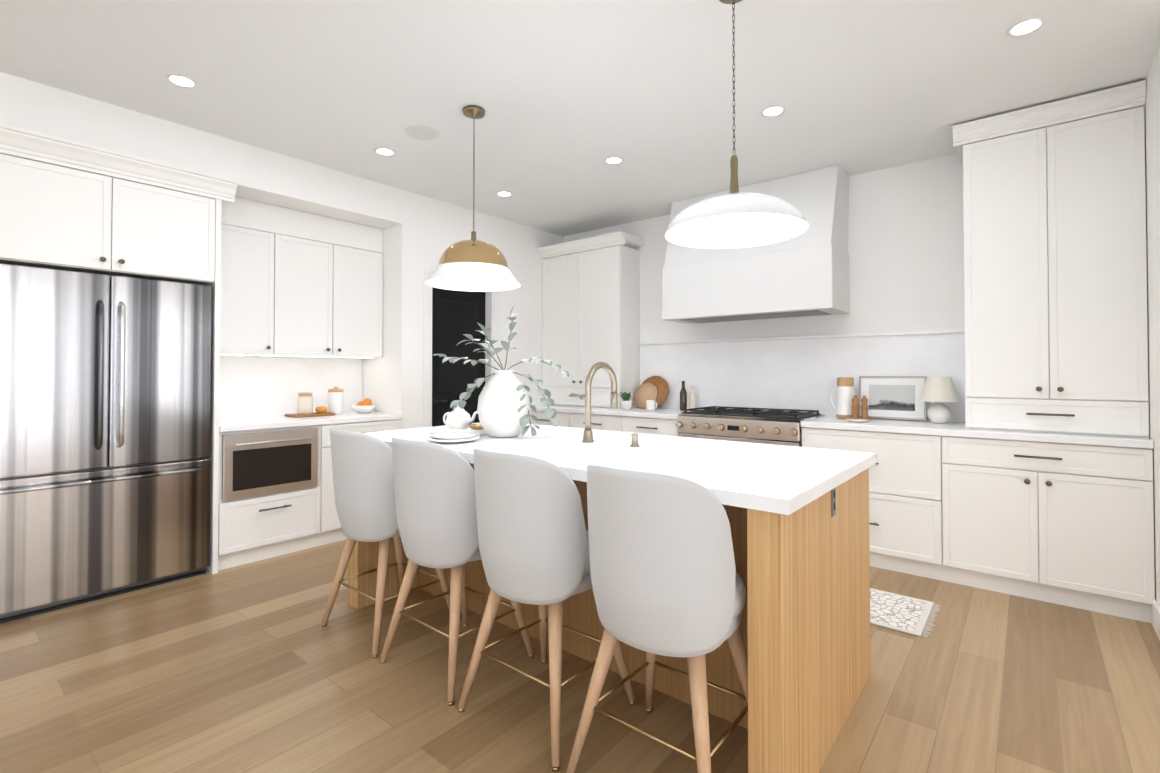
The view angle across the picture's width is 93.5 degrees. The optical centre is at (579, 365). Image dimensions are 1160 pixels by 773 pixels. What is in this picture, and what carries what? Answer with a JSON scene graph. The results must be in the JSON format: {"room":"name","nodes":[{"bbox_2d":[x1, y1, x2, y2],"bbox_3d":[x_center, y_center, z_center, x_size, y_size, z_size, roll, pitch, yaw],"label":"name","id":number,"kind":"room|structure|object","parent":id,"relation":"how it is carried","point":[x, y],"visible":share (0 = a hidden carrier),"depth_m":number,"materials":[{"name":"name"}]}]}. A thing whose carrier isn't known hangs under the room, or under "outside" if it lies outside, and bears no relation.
{"room":"kitchen","nodes":[
{"label":"kitchen","id":0,"kind":"room"},
{"bbox_2d":[0,72,562,428],"bbox_3d":[-3.212,-0.084,2.977,0.850,2.750,8.900,-1,-1,39],"label":"wall","id":1,"kind":"structure","parent":0,"point":[421,233],"depth_m":4.45,"materials":[{"name":"white paint"}]},
{"bbox_2d":[432,287,484,426],"bbox_3d":[-1.115,0.304,4.976,0.094,2.014,0.664,-1,-1,39],"label":"pantry door","id":2,"kind":"structure","parent":1,"relation":"in","point":[456,315],"depth_m":4.96,"materials":[{"name":"black"}]},
{"bbox_2d":[423,270,499,426],"bbox_3d":[-1.101,0.261,4.965,0.158,2.115,0.850,-1,-1,39],"label":"trim","id":3,"kind":"structure","parent":1,"relation":"attached to","point":[492,311],"depth_m":4.65,"materials":[{"name":"white"}]},
{"bbox_2d":[0,539,1159,772],"bbox_3d":[-0.212,1.287,0.490,8.620,0.060,8.900,-1,-1,39],"label":"floor","id":4,"kind":"structure","parent":0,"point":[254,667],"depth_m":2.12,"materials":[{"name":"brown wood"}]},
{"bbox_2d":[0,263,211,622],"bbox_3d":[-2.819,0.397,3.191,0.687,1.795,0.980,-1,-1,39],"label":"fridge","id":5,"kind":"object","parent":4,"relation":"on","point":[105,422],"visible":1,"depth_m":2.98,"materials":[{"name":"silver metal"}]},
{"bbox_2d":[0,123,237,573],"bbox_3d":[-2.794,0.061,3.220,0.706,2.467,1.130,-1,-1,39],"label":"surround","id":6,"kind":"object","parent":4,"relation":"on","point":[69,204],"visible":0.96,"depth_m":3.03,"materials":[{"name":"white wood"}]},
{"bbox_2d":[218,197,402,569],"bbox_3d":[-2.087,0.073,4.122,0.685,2.467,1.294,-1,-1,39],"label":"tall cabinet","id":7,"kind":"object","parent":4,"relation":"on","point":[302,291],"visible":0.62,"depth_m":4.04,"materials":[{"name":"white wood"}]},
{"bbox_2d":[222,428,317,501],"bbox_3d":[-2.244,0.660,3.819,0.564,0.417,0.592,-1,-1,39],"label":"microwave","id":8,"kind":"object","parent":7,"relation":"in","point":[263,464],"visible":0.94,"depth_m":3.64,"materials":[{"name":"silver metal"}]},
{"bbox_2d":[285,392,335,417],"bbox_3d":[-2.087,0.301,4.222,0.200,0.184,0.300,-1,-1,39],"label":"board","id":9,"kind":"object","parent":7,"relation":"on","point":[304,404],"visible":1,"depth_m":4.15,"materials":[{"name":"brown wood"}]},
{"bbox_2d":[328,387,343,413],"bbox_3d":[-1.987,0.284,4.438,0.114,0.222,0.114,-1,-1,39],"label":"canister","id":10,"kind":"object","parent":7,"relation":"on","point":[335,400],"visible":0.9,"depth_m":4.39,"materials":[{"name":"white ceramic"}]},
{"bbox_2d":[352,398,375,412],"bbox_3d":[-1.798,0.336,4.541,0.190,0.122,0.190,-1,-1,39],"label":"fruit bowl","id":11,"kind":"object","parent":7,"relation":"on","point":[365,406],"visible":1,"depth_m":4.50,"materials":[{"name":"white ceramic"}]},
{"bbox_2d":[321,429,449,657],"bbox_3d":[-0.960,0.795,2.704,0.494,0.985,0.518,-1,-1,39],"label":"stool","id":12,"kind":"object","parent":4,"relation":"on","point":[363,481],"visible":0.88,"depth_m":2.48,"materials":[{"name":"fabric"}]},
{"bbox_2d":[380,437,533,705],"bbox_3d":[-0.547,0.790,2.364,0.494,0.985,0.518,-1,-1,39],"label":"stool","id":13,"kind":"object","parent":4,"relation":"on","point":[435,497],"visible":0.96,"depth_m":2.15,"materials":[{"name":"fabric"}]},
{"bbox_2d":[458,449,634,771],"bbox_3d":[-0.136,0.785,2.025,0.494,0.985,0.518,-1,-1,39],"label":"stool","id":14,"kind":"object","parent":4,"relation":"on","point":[533,536],"visible":0.98,"depth_m":1.81,"materials":[{"name":"fabric"}]},
{"bbox_2d":[527,412,570,426],"bbox_3d":[-0.141,0.889,5.538,0.620,0.876,0.618,-1,-1,39],"label":"base cabinet","id":15,"kind":"object","parent":4,"relation":"on","point":[564,418],"depth_m":5.24,"materials":[{"name":"white wood"}]},
{"bbox_2d":[541,244,642,407],"bbox_3d":[0.094,-0.357,5.542,0.998,1.535,0.340,-1,-1,39],"label":"tall cabinet","id":16,"kind":"object","parent":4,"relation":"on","point":[591,296],"depth_m":5.33,"materials":[{"name":"white wood"}]},
{"bbox_2d":[571,412,622,431],"bbox_3d":[0.312,0.884,5.165,0.628,0.876,0.618,-1,-1,39],"label":"base cabinet","id":17,"kind":"object","parent":4,"relation":"on","point":[609,423],"depth_m":4.88,"materials":[{"name":"white wood"}]},
{"bbox_2d":[348,434,870,772],"bbox_3d":[-0.023,0.849,2.603,2.335,0.876,1.036,-1,-1,39],"label":"kitchen island","id":18,"kind":"object","parent":4,"relation":"on","point":[798,517],"depth_m":1.82,"materials":[{"name":"brown wood"}]},
{"bbox_2d":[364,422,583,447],"bbox_3d":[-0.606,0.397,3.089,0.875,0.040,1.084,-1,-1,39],"label":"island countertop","id":19,"kind":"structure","parent":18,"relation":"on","point":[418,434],"depth_m":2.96,"materials":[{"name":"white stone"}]},
{"bbox_2d":[426,432,479,442],"bbox_3d":[-0.621,0.354,2.665,0.260,0.034,0.260,-1,-1,39],"label":"plate stack","id":20,"kind":"object","parent":19,"relation":"on","point":[450,437],"visible":1,"depth_m":2.60,"materials":[{"name":"white ceramic"}]},
{"bbox_2d":[429,404,486,435],"bbox_3d":[-0.644,0.296,3.048,0.320,0.160,0.220,0,-1,19],"label":"teapot","id":21,"kind":"object","parent":19,"relation":"on","point":[458,419],"visible":0.73,"depth_m":3.00,"materials":[{"name":"white ceramic"}]},
{"bbox_2d":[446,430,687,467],"bbox_3d":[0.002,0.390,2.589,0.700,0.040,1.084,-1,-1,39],"label":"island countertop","id":22,"kind":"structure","parent":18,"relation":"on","point":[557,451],"depth_m":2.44,"materials":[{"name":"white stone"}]},
{"bbox_2d":[430,306,572,437],"bbox_3d":[-0.420,0.028,2.875,0.630,0.691,0.554,-1,-1,39],"label":"vase","id":23,"kind":"object","parent":22,"relation":"on","point":[504,405],"visible":1,"depth_m":2.79,"materials":[{"name":"white ceramic"}]},
{"bbox_2d":[570,362,639,446],"bbox_3d":[0.177,0.177,2.654,0.393,0.388,0.264,-1,-1,39],"label":"faucet","id":24,"kind":"object","parent":22,"relation":"on","point":[588,433],"visible":1,"depth_m":2.63,"materials":[{"name":"gold metal"}]},
{"bbox_2d":[560,438,876,517],"bbox_3d":[0.584,0.384,2.111,0.805,0.040,1.084,-1,-1,39],"label":"island countertop","id":25,"kind":"structure","parent":18,"relation":"on","point":[770,478],"depth_m":1.93,"materials":[{"name":"white stone"}]},
{"bbox_2d":[623,416,678,435],"bbox_3d":[0.771,0.879,4.788,0.560,0.876,0.618,-1,-1,39],"label":"base cabinet","id":26,"kind":"object","parent":4,"relation":"on","point":[633,424],"depth_m":4.55,"materials":[{"name":"white wood"}]},
{"bbox_2d":[530,404,703,419],"bbox_3d":[0.299,0.426,5.173,1.770,0.040,0.633,-1,-1,39],"label":"countertop","id":27,"kind":"structure","parent":26,"relation":"on","point":[659,413],"depth_m":4.84,"materials":[{"name":"white stone"}]},
{"bbox_2d":[619,392,631,409],"bbox_3d":[0.412,0.322,4.997,0.137,0.163,0.117,-1,-1,39],"label":"plant pot","id":28,"kind":"object","parent":27,"relation":"on","point":[626,403],"visible":1,"depth_m":4.96,"materials":[{"name":"white ceramic"}]},
{"bbox_2d":[634,376,668,407],"bbox_3d":[0.672,0.252,5.140,0.345,0.307,0.159,-1,-1,39],"label":"cutting boards","id":29,"kind":"object","parent":27,"relation":"on","point":[656,388],"visible":0.81,"depth_m":5.13,"materials":[{"name":"brown wood"}]},
{"bbox_2d":[646,400,656,410],"bbox_3d":[0.640,0.356,4.839,0.107,0.090,0.080,-1,-1,39],"label":"mug","id":30,"kind":"object","parent":27,"relation":"on","point":[650,405],"visible":1,"depth_m":4.81,"materials":[{"name":"white ceramic"}]},
{"bbox_2d":[680,381,695,410],"bbox_3d":[0.960,0.271,4.849,0.144,0.260,0.064,0,-1,10],"label":"oil bottles","id":31,"kind":"object","parent":27,"relation":"on","point":[683,399],"visible":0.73,"depth_m":4.83,"materials":[{"name":"brown"}]},
{"bbox_2d":[566,465,747,772],"bbox_3d":[0.274,0.781,1.688,0.494,0.985,0.518,-1,-1,39],"label":"stool","id":32,"kind":"object","parent":4,"relation":"on","point":[666,579],"visible":1,"depth_m":1.48,"materials":[{"name":"fabric"}]},
{"bbox_2d":[675,406,824,446],"bbox_3d":[1.315,0.830,4.256,0.948,0.958,0.703,-1,-1,39],"label":"range","id":33,"kind":"object","parent":4,"relation":"on","point":[768,426],"visible":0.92,"depth_m":4.06,"materials":[{"name":"silver metal"}]},
{"bbox_2d":[802,428,950,581],"bbox_3d":[2.053,0.864,3.733,0.850,0.876,0.618,-1,-1,39],"label":"base cabinet","id":34,"kind":"object","parent":4,"relation":"on","point":[910,479],"depth_m":3.37,"materials":[{"name":"white wood"}]},
{"bbox_2d":[870,588,940,637],"bbox_3d":[0.808,1.294,3.548,2.550,0.009,0.480,-1,-1,39],"label":"rug","id":35,"kind":"object","parent":4,"relation":"on","point":[902,613],"visible":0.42,"depth_m":2.82,"materials":[{"name":"white fabric"}]},
{"bbox_2d":[951,436,1154,622],"bbox_3d":[2.692,0.857,3.207,0.880,0.876,0.618,-1,-1,39],"label":"base cabinet","id":36,"kind":"object","parent":4,"relation":"on","point":[1025,470],"depth_m":2.93,"materials":[{"name":"white wood"}]},
{"bbox_2d":[801,416,1153,447],"bbox_3d":[2.374,0.402,3.466,1.692,0.040,0.633,-1,-1,39],"label":"countertop","id":37,"kind":"structure","parent":36,"relation":"on","point":[908,427],"depth_m":3.21,"materials":[{"name":"white stone"}]},
{"bbox_2d":[830,377,854,418],"bbox_3d":[1.926,0.239,4.003,0.171,0.300,0.128,-1,-1,39],"label":"pitcher","id":38,"kind":"object","parent":37,"relation":"on","point":[845,392],"visible":0.96,"depth_m":3.94,"materials":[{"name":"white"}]},
{"bbox_2d":[846,419,868,421],"bbox_3d":[1.897,0.379,3.727,0.144,0.014,0.144,-1,-1,39],"label":"dish","id":39,"kind":"object","parent":37,"relation":"on","point":[858,420],"visible":1,"depth_m":3.69,"materials":[{"name":"white ceramic"}]},
{"bbox_2d":[851,395,868,419],"bbox_3d":[1.980,0.300,3.857,0.116,0.175,0.056,0,-1,15],"label":"pepper mills","id":40,"kind":"object","parent":37,"relation":"on","point":[864,408],"visible":0.85,"depth_m":3.84,"materials":[{"name":"brown wood"}]},
{"bbox_2d":[858,376,926,420],"bbox_3d":[2.238,0.232,3.916,0.430,0.309,0.066,-1,-1,39],"label":"picture frame","id":41,"kind":"object","parent":37,"relation":"on","point":[893,397],"visible":0.88,"depth_m":3.90,"materials":[{"name":"silver metal"}]},
{"bbox_2d":[919,377,958,423],"bbox_3d":[2.380,0.232,3.616,0.224,0.305,0.224,-1,-1,39],"label":"table lamp","id":42,"kind":"object","parent":37,"relation":"on","point":[938,390],"visible":1,"depth_m":3.56,"materials":[{"name":"white ceramic"}]},
{"bbox_2d":[0,0,1159,236],"bbox_3d":[-0.212,-1.523,0.529,8.620,0.060,8.900,-1,-1,39],"label":"ceiling","id":43,"kind":"structure","parent":0,"point":[570,96],"depth_m":2.78,"materials":[{"name":"white paint"}]},
{"bbox_2d":[166,75,196,87],"bbox_3d":[-2.046,-1.459,2.801,0.132,0.007,0.132,-1,-1,39],"label":"recessed light","id":44,"kind":"object","parent":43,"relation":"in","point":[181,81],"visible":1,"depth_m":2.80,"materials":[{"name":"white"}]},
{"bbox_2d":[374,148,394,155],"bbox_3d":[-1.323,-1.447,3.695,0.132,0.007,0.132,-1,-1,39],"label":"recessed light","id":45,"kind":"object","parent":43,"relation":"in","point":[384,151],"visible":1,"depth_m":3.69,"materials":[{"name":"white"}]},
{"bbox_2d":[405,126,440,140],"bbox_3d":[-0.983,-1.451,3.415,0.216,0.004,0.216,-1,-1,39],"label":"ceiling speaker","id":46,"kind":"object","parent":43,"relation":"attached to","point":[424,133],"visible":1,"depth_m":3.41,"materials":[{"name":"white plastic"}]},
{"bbox_2d":[425,105,520,291],"bbox_3d":[-0.606,-0.957,3.111,0.532,0.997,0.532,-1,-1,39],"label":"pendant light","id":47,"kind":"object","parent":43,"relation":"hanging from","point":[473,264],"visible":1,"depth_m":2.99,"materials":[{"name":"gold ceramic"}]},
{"bbox_2d":[496,191,511,196],"bbox_3d":[-0.633,-1.435,4.565,0.132,0.007,0.132,-1,-1,39],"label":"recessed light","id":48,"kind":"object","parent":43,"relation":"in","point":[504,194],"visible":1,"depth_m":4.57,"materials":[{"name":"white"}]},
{"bbox_2d":[605,157,622,163],"bbox_3d":[0.239,-1.444,3.847,0.132,0.007,0.132,-1,-1,39],"label":"recessed light","id":49,"kind":"object","parent":43,"relation":"in","point":[613,160],"visible":1,"depth_m":3.84,"materials":[{"name":"white"}]},
{"bbox_2d":[665,0,808,248],"bbox_3d":[0.599,-0.990,2.121,0.532,0.957,0.532,-1,-1,39],"label":"pendant light","id":50,"kind":"object","parent":43,"relation":"hanging from","point":[734,218],"visible":1,"depth_m":2.16,"materials":[{"name":"white ceramic"}]},
{"bbox_2d":[761,106,784,116],"bbox_3d":[1.106,-1.454,3.121,0.132,0.007,0.132,-1,-1,39],"label":"recessed light","id":51,"kind":"object","parent":43,"relation":"in","point":[772,111],"visible":1,"depth_m":3.12,"materials":[{"name":"white"}]},
{"bbox_2d":[1007,18,1045,36],"bbox_3d":[1.933,-1.465,2.364,0.132,0.007,0.132,-1,-1,39],"label":"recessed light","id":52,"kind":"object","parent":43,"relation":"in","point":[1026,27],"visible":1,"depth_m":2.36,"materials":[{"name":"white"}]},
{"bbox_2d":[563,154,963,384],"bbox_3d":[1.664,-0.061,4.599,4.620,2.750,0.200,-1,-1,39],"label":"wall","id":53,"kind":"structure","parent":0,"point":[906,245],"depth_m":4.00,"materials":[{"name":"white paint"}]},
{"bbox_2d":[662,165,849,323],"bbox_3d":[1.377,-0.911,4.404,1.360,1.052,0.478,-1,-1,39],"label":"range hood","id":54,"kind":"object","parent":53,"relation":"attached to","point":[806,272],"visible":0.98,"depth_m":4.10,"materials":[{"name":"white paint"}]},
{"bbox_2d":[639,332,962,419],"bbox_3d":[1.614,0.094,4.492,2.613,0.605,0.020,-1,-1,39],"label":"backsplash","id":55,"kind":"structure","parent":53,"relation":"attached to","point":[774,374],"depth_m":4.39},
{"bbox_2d":[959,80,1150,439],"bbox_3d":[2.766,-0.531,3.230,0.770,1.820,0.518,-1,-1,39],"label":"tall cabinet","id":56,"kind":"object","parent":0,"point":[1054,335],"depth_m":3.00,"materials":[{"name":"white wood"}]},
{"bbox_2d":[1145,45,1159,606],"bbox_3d":[2.977,-0.087,2.715,0.198,2.750,1.040,-1,-1,39],"label":"wall","id":57,"kind":"structure","parent":0,"point":[1152,137],"depth_m":2.55,"materials":[{"name":"white paint"}]},
{"bbox_2d":[1152,600,1159,639],"bbox_3d":[2.708,1.218,2.382,0.213,0.130,0.660,-1,-1,39],"label":"baseboard","id":58,"kind":"structure","parent":57,"relation":"attached to","point":[1155,616],"depth_m":2.62,"materials":[{"name":"white wood"}]}
]}

